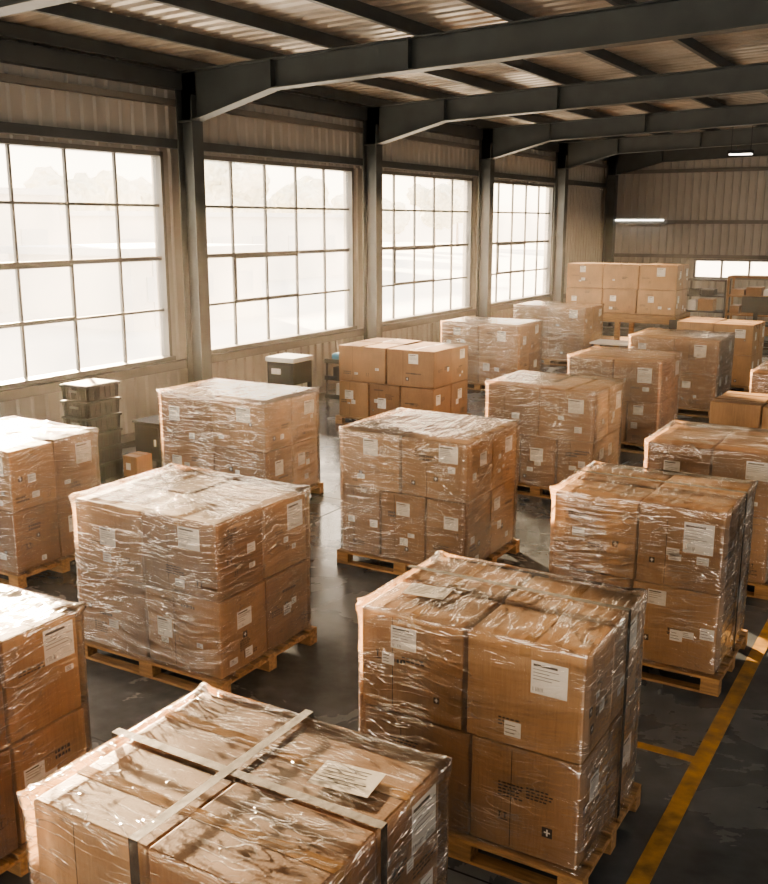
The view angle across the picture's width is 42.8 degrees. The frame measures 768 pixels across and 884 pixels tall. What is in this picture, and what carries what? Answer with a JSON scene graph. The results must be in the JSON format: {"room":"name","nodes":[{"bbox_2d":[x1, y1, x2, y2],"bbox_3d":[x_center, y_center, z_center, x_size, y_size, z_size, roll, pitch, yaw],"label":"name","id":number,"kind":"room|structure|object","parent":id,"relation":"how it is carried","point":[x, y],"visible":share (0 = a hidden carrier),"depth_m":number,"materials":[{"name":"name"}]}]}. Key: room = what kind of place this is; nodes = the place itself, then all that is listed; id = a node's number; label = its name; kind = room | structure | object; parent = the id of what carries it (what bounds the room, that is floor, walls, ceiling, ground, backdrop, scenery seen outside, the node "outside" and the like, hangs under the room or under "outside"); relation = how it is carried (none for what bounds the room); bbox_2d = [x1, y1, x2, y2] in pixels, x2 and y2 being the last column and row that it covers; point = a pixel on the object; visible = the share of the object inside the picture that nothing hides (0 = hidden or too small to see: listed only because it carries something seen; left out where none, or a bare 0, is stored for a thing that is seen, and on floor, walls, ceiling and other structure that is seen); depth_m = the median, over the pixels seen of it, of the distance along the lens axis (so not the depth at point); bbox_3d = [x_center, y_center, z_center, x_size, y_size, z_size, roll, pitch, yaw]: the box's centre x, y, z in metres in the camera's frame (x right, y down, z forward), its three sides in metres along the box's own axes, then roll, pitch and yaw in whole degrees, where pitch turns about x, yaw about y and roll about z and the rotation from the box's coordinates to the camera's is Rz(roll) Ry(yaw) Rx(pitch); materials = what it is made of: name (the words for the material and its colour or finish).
{"room":"distribution center","nodes":[
{"label":"distribution center","id":0,"kind":"room"},
{"bbox_2d":[0,36,605,434],"bbox_3d":[-2.694,-3.605,18.113,0.255,6.100,41.000,7,15,30],"label":"wall","id":1,"kind":"structure","parent":0,"point":[23,104],"depth_m":17.86,"materials":[{"name":"metal"}]},
{"bbox_2d":[0,138,175,389],"bbox_3d":[-4.943,-2.612,14.329,0.260,3.420,5.020,7,15,30],"label":"window","id":2,"kind":"structure","parent":1,"relation":"in","point":[157,165],"depth_m":15.18,"materials":[{"name":"paint"}]},
{"bbox_2d":[204,155,356,353],"bbox_3d":[-1.982,-3.704,19.195,0.260,3.420,5.020,7,15,30],"label":"window","id":3,"kind":"structure","parent":1,"relation":"in","point":[348,249],"depth_m":19.46,"materials":[{"name":"paint"}]},
{"bbox_2d":[0,39,609,442],"bbox_3d":[-2.549,-3.443,17.942,0.200,5.860,40.800,7,15,30],"label":"trim","id":4,"kind":"structure","parent":1,"relation":"attached to","point":[14,53],"depth_m":16.55,"materials":[{"name":"paint"}]},
{"bbox_2d":[382,171,472,324],"bbox_3d":[1.005,-4.806,24.103,0.260,3.420,5.020,7,15,30],"label":"window","id":5,"kind":"structure","parent":1,"relation":"in","point":[468,187],"depth_m":24.55,"materials":[{"name":"paint"}]},
{"bbox_2d":[491,180,553,305],"bbox_3d":[3.992,-5.908,29.011,0.260,3.420,5.020,7,15,30],"label":"window","id":6,"kind":"structure","parent":1,"relation":"in","point":[550,188],"depth_m":29.67,"materials":[{"name":"paint"}]},
{"bbox_2d":[0,321,767,883],"bbox_3d":[5.910,0.549,13.989,20.250,0.200,41.300,7,15,30],"label":"floor","id":7,"kind":"structure","parent":0,"point":[721,837],"depth_m":7.39,"materials":[{"name":"concrete"}]},
{"bbox_2d":[0,0,77,16],"bbox_3d":[2.005,-1.130,6.870,19.390,6.195,0.360,7,15,30],"label":"frame","id":8,"kind":"object","parent":7,"relation":"on","point":[7,7],"visible":1,"depth_m":9.49,"materials":[{"name":"paint"}]},
{"bbox_2d":[0,583,92,876],"bbox_3d":[-2.570,1.615,5.603,1.420,1.394,1.130,7,15,30],"label":"pallet","id":9,"kind":"object","parent":7,"relation":"on","point":[45,727],"visible":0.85,"depth_m":5.42,"materials":[{"name":"brown cardboard"}]},
{"bbox_2d":[0,415,100,587],"bbox_3d":[-3.845,0.565,10.232,1.380,1.414,1.190,7,15,30],"label":"pallet","id":10,"kind":"object","parent":7,"relation":"on","point":[43,462],"visible":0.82,"depth_m":9.79,"materials":[{"name":"brown cardboard"}]},
{"bbox_2d":[59,378,123,478],"bbox_3d":[-4.077,-0.178,13.720,0.520,1.333,0.634,7,15,30],"label":"plastic crates","id":11,"kind":"object","parent":7,"relation":"on","point":[93,402],"visible":0.6,"depth_m":13.54,"materials":[{"name":"grey plastic"}]},
{"bbox_2d":[123,451,152,476],"bbox_3d":[-3.484,0.318,13.871,0.260,0.302,0.302,7,15,30],"label":"carton","id":12,"kind":"object","parent":7,"relation":"on","point":[138,462],"visible":0.93,"depth_m":13.77,"materials":[{"name":"cardboard"}]},
{"bbox_2d":[132,415,160,466],"bbox_3d":[-3.307,0.008,14.368,0.540,0.690,0.510,7,15,30],"label":"base cabinet","id":13,"kind":"object","parent":7,"relation":"on","point":[147,429],"visible":0.52,"depth_m":14.15,"materials":[{"name":"black plastic"}]},
{"bbox_2d":[68,463,316,693],"bbox_3d":[-1.558,1.057,8.087,1.560,1.394,1.240,7,15,30],"label":"pallet","id":14,"kind":"object","parent":7,"relation":"on","point":[197,573],"visible":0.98,"depth_m":7.68,"materials":[{"name":"brown cardboard"}]},
{"bbox_2d":[16,681,451,883],"bbox_3d":[-0.559,1.972,3.995,1.360,1.401,1.110,7,15,30],"label":"pallet","id":15,"kind":"object","parent":7,"relation":"on","point":[219,786],"visible":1,"depth_m":3.76,"materials":[{"name":"brown cardboard"}]},
{"bbox_2d":[156,378,323,493],"bbox_3d":[-1.875,-0.007,12.791,1.790,1.411,1.210,7,15,30],"label":"pallet","id":16,"kind":"object","parent":7,"relation":"on","point":[270,431],"visible":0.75,"depth_m":12.37,"materials":[{"name":"brown cardboard"}]},
{"bbox_2d":[265,353,312,390],"bbox_3d":[-1.638,-0.887,17.098,0.590,1.240,0.590,7,15,30],"label":"storage bin","id":17,"kind":"object","parent":7,"relation":"on","point":[293,369],"visible":0.62,"depth_m":16.81,"materials":[{"name":"black plastic"}]},
{"bbox_2d":[324,352,339,410],"bbox_3d":[-0.626,-1.216,18.720,0.600,1.169,0.950,7,15,30],"label":"tool cart","id":18,"kind":"object","parent":7,"relation":"on","point":[335,356],"visible":0.2,"depth_m":18.45,"materials":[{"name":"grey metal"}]},
{"bbox_2d":[335,337,470,424],"bbox_3d":[0.349,-1.039,17.403,1.990,1.404,1.410,7,15,30],"label":"pallet","id":19,"kind":"object","parent":7,"relation":"on","point":[377,375],"visible":0.8,"depth_m":16.91,"materials":[{"name":"brown cardboard"}]},
{"bbox_2d":[337,407,520,574],"bbox_3d":[0.487,0.513,10.331,1.520,1.473,1.300,7,15,30],"label":"pallet","id":20,"kind":"object","parent":7,"relation":"on","point":[415,484],"visible":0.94,"depth_m":9.91,"materials":[{"name":"brown cardboard"}]},
{"bbox_2d":[175,0,767,382],"bbox_3d":[4.966,-2.222,11.736,19.390,6.195,0.360,7,15,30],"label":"frame","id":21,"kind":"object","parent":7,"relation":"on","point":[206,93],"visible":0.88,"depth_m":14.04,"materials":[{"name":"paint"}]},
{"bbox_2d":[440,316,542,390],"bbox_3d":[2.333,-1.935,21.329,1.890,1.433,1.360,7,15,30],"label":"pallet","id":22,"kind":"object","parent":7,"relation":"on","point":[498,347],"visible":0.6,"depth_m":20.77,"materials":[{"name":"brown cardboard"}]},
{"bbox_2d":[355,550,647,883],"bbox_3d":[0.693,1.560,5.793,1.430,1.419,1.060,7,15,30],"label":"pallet","id":23,"kind":"object","parent":7,"relation":"on","point":[526,683],"visible":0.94,"depth_m":5.39,"materials":[{"name":"brown cardboard"}]},
{"bbox_2d":[485,370,625,498],"bbox_3d":[2.274,-0.118,13.143,1.570,1.473,1.200,7,15,30],"label":"pallet","id":24,"kind":"object","parent":7,"relation":"on","point":[567,424],"visible":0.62,"depth_m":12.67,"materials":[{"name":"brown cardboard"}]},
{"bbox_2d":[513,301,603,365],"bbox_3d":[4.463,-2.812,25.140,1.960,1.474,1.460,7,15,30],"label":"pallet","id":25,"kind":"object","parent":7,"relation":"on","point":[568,327],"visible":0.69,"depth_m":24.49,"materials":[{"name":"brown cardboard"}]},
{"bbox_2d":[363,62,767,339],"bbox_3d":[7.901,-3.305,16.560,19.390,6.195,0.360,7,15,30],"label":"frame","id":26,"kind":"object","parent":7,"relation":"on","point":[386,123],"visible":0.88,"depth_m":19.34,"materials":[{"name":"paint"}]},
{"bbox_2d":[589,339,628,348],"bbox_3d":[5.386,-1.840,22.234,1.300,0.850,0.700,7,15,30],"label":"work table","id":27,"kind":"object","parent":7,"relation":"on","point":[601,342],"visible":0.28,"depth_m":22.10,"materials":[{"name":"beige wood"}]},
{"bbox_2d":[476,102,767,318],"bbox_3d":[10.837,-4.388,21.384,19.390,6.195,0.360,7,15,30],"label":"frame","id":28,"kind":"object","parent":7,"relation":"on","point":[497,142],"visible":0.89,"depth_m":24.60,"materials":[{"name":"paint"}]},
{"bbox_2d":[567,346,681,453],"bbox_3d":[3.860,-0.718,15.816,1.540,1.472,1.310,7,15,30],"label":"pallet","id":29,"kind":"object","parent":7,"relation":"on","point":[652,383],"visible":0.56,"depth_m":15.22,"materials":[{"name":"brown cardboard"}]},
{"bbox_2d":[602,312,689,349],"bbox_3d":[6.489,-2.951,26.498,3.100,1.150,1.500,7,15,30],"label":"workbench","id":30,"kind":"object","parent":7,"relation":"on","point":[617,318],"visible":0.2,"depth_m":25.70,"materials":[{"name":"brown wood"}]},
{"bbox_2d":[566,262,688,315],"bbox_3d":[6.492,-4.134,26.228,2.957,1.273,1.171,7,15,30],"label":"cartons","id":31,"kind":"object","parent":30,"relation":"on","point":[629,288],"visible":0.97,"depth_m":25.64,"materials":[{"name":"cardboard"}]},
{"bbox_2d":[548,460,757,696],"bbox_3d":[2.183,1.033,8.046,1.430,1.459,1.080,7,15,30],"label":"pallet","id":32,"kind":"object","parent":7,"relation":"on","point":[685,540],"visible":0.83,"depth_m":7.58,"materials":[{"name":"brown cardboard"}]},
{"bbox_2d":[551,126,767,301],"bbox_3d":[13.645,-5.424,25.999,19.390,6.195,0.360,7,15,30],"label":"frame","id":33,"kind":"object","parent":7,"relation":"on","point":[577,153],"visible":0.87,"depth_m":29.53,"materials":[{"name":"paint"}]},
{"bbox_2d":[669,320,679,331],"bbox_3d":[7.129,-2.384,23.971,0.585,1.149,0.577,7,15,30],"label":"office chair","id":34,"kind":"object","parent":7,"relation":"on","point":[672,323],"visible":0.02,"depth_m":24.11,"materials":[{"name":"black plastic"}]},
{"bbox_2d":[628,328,735,417],"bbox_3d":[5.655,-1.360,18.721,1.730,1.453,1.360,7,15,30],"label":"pallet","id":35,"kind":"object","parent":7,"relation":"on","point":[707,358],"visible":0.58,"depth_m":18.05,"materials":[{"name":"brown cardboard"}]},
{"bbox_2d":[602,143,767,321],"bbox_3d":[16.147,-6.347,30.110,19.390,6.195,0.360,7,15,30],"label":"frame","id":36,"kind":"object","parent":7,"relation":"on","point":[619,164],"visible":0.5,"depth_m":33.90,"materials":[{"name":"paint"}]},
{"bbox_2d":[615,218,663,220],"bbox_3d":[8.927,-7.778,34.240,1.700,0.101,0.102,7,15,30],"label":"wall lamp","id":37,"kind":"object","parent":36,"relation":"attached to","point":[616,219],"visible":1,"depth_m":34.20,"materials":[{"name":"white plastic"}]},
{"bbox_2d":[626,619,767,883],"bbox_3d":[3.159,1.531,9.149,1.060,0.004,22.000,7,15,30],"label":"floor marking line","id":38,"kind":"object","parent":7,"relation":"on","point":[656,847],"visible":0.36,"depth_m":6.48,"materials":[{"name":"yellow paint"}]},
{"bbox_2d":[643,420,767,599],"bbox_3d":[3.382,0.622,9.941,1.310,1.432,1.160,7,15,30],"label":"pallet","id":39,"kind":"object","parent":7,"relation":"on","point":[736,454],"visible":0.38,"depth_m":9.41,"materials":[{"name":"brown cardboard"}]},
{"bbox_2d":[686,278,731,318],"bbox_3d":[10.502,-4.442,31.886,1.300,1.700,0.700,7,15,30],"label":"storage shelf","id":40,"kind":"object","parent":7,"relation":"on","point":[706,305],"visible":0.52,"depth_m":31.68,"materials":[{"name":"grey metal"}]},
{"bbox_2d":[677,317,764,391],"bbox_3d":[7.281,-1.924,21.300,1.690,1.424,1.360,7,15,30],"label":"pallet","id":41,"kind":"object","parent":7,"relation":"on","point":[749,336],"visible":0.27,"depth_m":20.58,"materials":[{"name":"brown cardboard"}]},
{"bbox_2d":[709,391,767,432],"bbox_3d":[4.679,0.163,12.058,1.290,1.400,1.110,7,15,30],"label":"pallet","id":42,"kind":"object","parent":7,"relation":"on","point":[733,408],"visible":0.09,"depth_m":11.69,"materials":[{"name":"brown cardboard"}]},
{"bbox_2d":[725,275,767,335],"bbox_3d":[11.576,-4.056,29.710,2.200,1.900,0.800,7,15,30],"label":"storage shelf","id":43,"kind":"object","parent":7,"relation":"on","point":[754,291],"visible":0.61,"depth_m":29.71,"materials":[{"name":"brown metal"}]},
{"bbox_2d":[749,361,767,393],"bbox_3d":[6.088,-0.377,14.388,1.310,1.433,1.160,7,15,30],"label":"pallet","id":44,"kind":"object","parent":7,"relation":"on","point":[758,375],"visible":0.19,"depth_m":14.09,"materials":[{"name":"brown cardboard"}]},
{"bbox_2d":[762,322,767,354],"bbox_3d":[9.573,-2.618,25.471,1.700,0.950,0.900,7,15,30],"label":"desk","id":45,"kind":"object","parent":7,"relation":"on","point":[765,352],"visible":0.02,"depth_m":25.17,"materials":[{"name":"grey metal"}]},
{"bbox_2d":[741,296,767,320],"bbox_3d":[9.631,-3.430,25.390,0.700,0.670,0.230,7,15,30],"label":"computer monitor","id":46,"kind":"object","parent":45,"relation":"on","point":[755,305],"visible":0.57,"depth_m":25.33,"materials":[{"name":"black plastic"}]},
{"bbox_2d":[0,0,767,140],"bbox_3d":[5.834,-5.640,12.467,20.250,0.445,41.000,7,15,30],"label":"ceiling","id":47,"kind":"structure","parent":0,"point":[749,46],"depth_m":14.68,"materials":[{"name":"metal"}]},
{"bbox_2d":[0,0,767,142],"bbox_3d":[5.585,-5.511,12.558,18.600,0.502,40.850,7,15,30],"label":"roof purlin","id":48,"kind":"structure","parent":47,"relation":"attached to","point":[209,8],"depth_m":14.08,"materials":[{"name":"paint"}]},
{"bbox_2d":[728,125,753,154],"bbox_3d":[9.098,-7.764,24.903,0.600,0.901,0.240,7,15,30],"label":"ceiling lamp","id":49,"kind":"object","parent":48,"relation":"hanging from","point":[731,152],"visible":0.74,"depth_m":24.89,"materials":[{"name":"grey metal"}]},
{"bbox_2d":[601,156,767,321],"bbox_3d":[16.316,-6.802,30.300,19.650,7.000,0.135,7,15,30],"label":"wall","id":50,"kind":"structure","parent":0,"point":[733,195],"depth_m":33.49,"materials":[{"name":"metal"}]},
{"bbox_2d":[613,167,767,293],"bbox_3d":[16.299,-6.216,30.201,19.450,5.900,0.260,7,15,30],"label":"trim","id":51,"kind":"structure","parent":50,"relation":"attached to","point":[735,168],"depth_m":33.40,"materials":[{"name":"paint"}]},
{"bbox_2d":[693,259,767,279],"bbox_3d":[13.441,-5.636,32.273,6.360,0.660,0.160,7,15,30],"label":"window","id":52,"kind":"structure","parent":50,"relation":"in","point":[695,260],"depth_m":33.30,"materials":[{"name":"paint"}]},
{"label":"outside","id":53,"kind":"structure","parent":0,"visible":0},
{"bbox_2d":[0,242,767,381],"bbox_3d":[-13.972,-8.397,54.295,320.000,0.200,240.000,7,15,30],"label":"ground","id":54,"kind":"structure","parent":53,"point":[49,349],"depth_m":41.80,"materials":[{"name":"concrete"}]},
{"bbox_2d":[0,187,63,311],"bbox_3d":[-24.532,-7.442,38.289,14.600,4.950,18.600,7,15,30],"label":"neighbouring building","id":55,"kind":"structure","parent":54,"relation":"on","point":[35,224],"depth_m":40.56,"materials":[{"name":"white"}]},
{"bbox_2d":[34,183,84,210],"bbox_3d":[-25.328,-16.622,75.728,5.646,6.463,4.323,-11,17,-40],"label":"tree","id":56,"kind":"object","parent":54,"relation":"on","point":[76,197],"visible":0.16,"depth_m":74.69,"materials":[{"name":"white plant"}]},
{"bbox_2d":[23,166,104,210],"bbox_3d":[-27.723,-19.729,85.285,5.205,8.339,6.445,7,15,30],"label":"tree","id":57,"kind":"object","parent":54,"relation":"on","point":[91,192],"visible":0.3,"depth_m":84.09,"materials":[{"name":"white plant"}]},
{"bbox_2d":[91,170,152,210],"bbox_3d":[-24.404,-21.044,91.243,6.401,8.294,5.938,7,15,30],"label":"tree","id":58,"kind":"object","parent":54,"relation":"on","point":[137,191],"visible":0.58,"depth_m":89.63,"materials":[{"name":"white plant"}]},
{"bbox_2d":[0,243,270,331],"bbox_3d":[-9.176,-6.028,37.009,6.600,2.750,7.600,7,15,30],"label":"neighbouring building","id":59,"kind":"structure","parent":54,"relation":"on","point":[46,292],"depth_m":34.22,"materials":[{"name":"white"}]},
{"bbox_2d":[59,211,343,280],"bbox_3d":[-13.677,-12.773,63.860,14.600,4.150,26.600,7,15,30],"label":"neighbouring building","id":60,"kind":"structure","parent":54,"relation":"on","point":[87,227],"depth_m":60.09,"materials":[{"name":"white"}]},
{"bbox_2d":[204,161,271,212],"bbox_3d":[-15.318,-23.900,99.332,7.701,10.324,7.785,7,15,30],"label":"tree","id":61,"kind":"object","parent":54,"relation":"on","point":[247,178],"visible":0.61,"depth_m":96.43,"materials":[{"name":"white plant"}]},
{"bbox_2d":[268,175,328,212],"bbox_3d":[-9.468,-26.332,113.811,6.862,8.728,6.963,7,15,30],"label":"tree","id":62,"kind":"object","parent":54,"relation":"on","point":[307,178],"visible":0.03,"depth_m":110.34,"materials":[{"name":"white plant"}]},
{"bbox_2d":[271,178,335,213],"bbox_3d":[-8.683,-24.393,106.410,7.463,8.186,5.555,7,15,30],"label":"tree","id":63,"kind":"object","parent":54,"relation":"on","point":[309,194],"visible":0.67,"depth_m":104.49,"materials":[{"name":"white plant"}]},
{"bbox_2d":[331,194,342,213],"bbox_3d":[-4.449,-27.969,124.891,5.250,7.067,5.860,7,15,30],"label":"tree","id":64,"kind":"object","parent":54,"relation":"on","point":[336,201],"visible":0.06,"depth_m":123.36,"materials":[{"name":"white plant"}]},
{"bbox_2d":[382,198,410,245],"bbox_3d":[0.998,-28.762,129.285,4.581,6.690,5.576,7,15,30],"label":"tree","id":65,"kind":"object","parent":54,"relation":"on","point":[402,218],"visible":0.64,"depth_m":127.78,"materials":[{"name":"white plant"}]},
{"bbox_2d":[406,183,461,244],"bbox_3d":[6.959,-31.379,136.057,7.109,8.831,6.765,7,15,30],"label":"tree","id":66,"kind":"object","parent":54,"relation":"on","point":[424,196],"visible":0.86,"depth_m":134.07,"materials":[{"name":"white plant"}]},
{"bbox_2d":[445,180,463,246],"bbox_3d":[11.289,-34.032,144.460,7.666,10.326,7.720,7,15,30],"label":"tree","id":67,"kind":"object","parent":54,"relation":"on","point":[458,186],"visible":0.2,"depth_m":143.18,"materials":[{"name":"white plant"}]}
]}

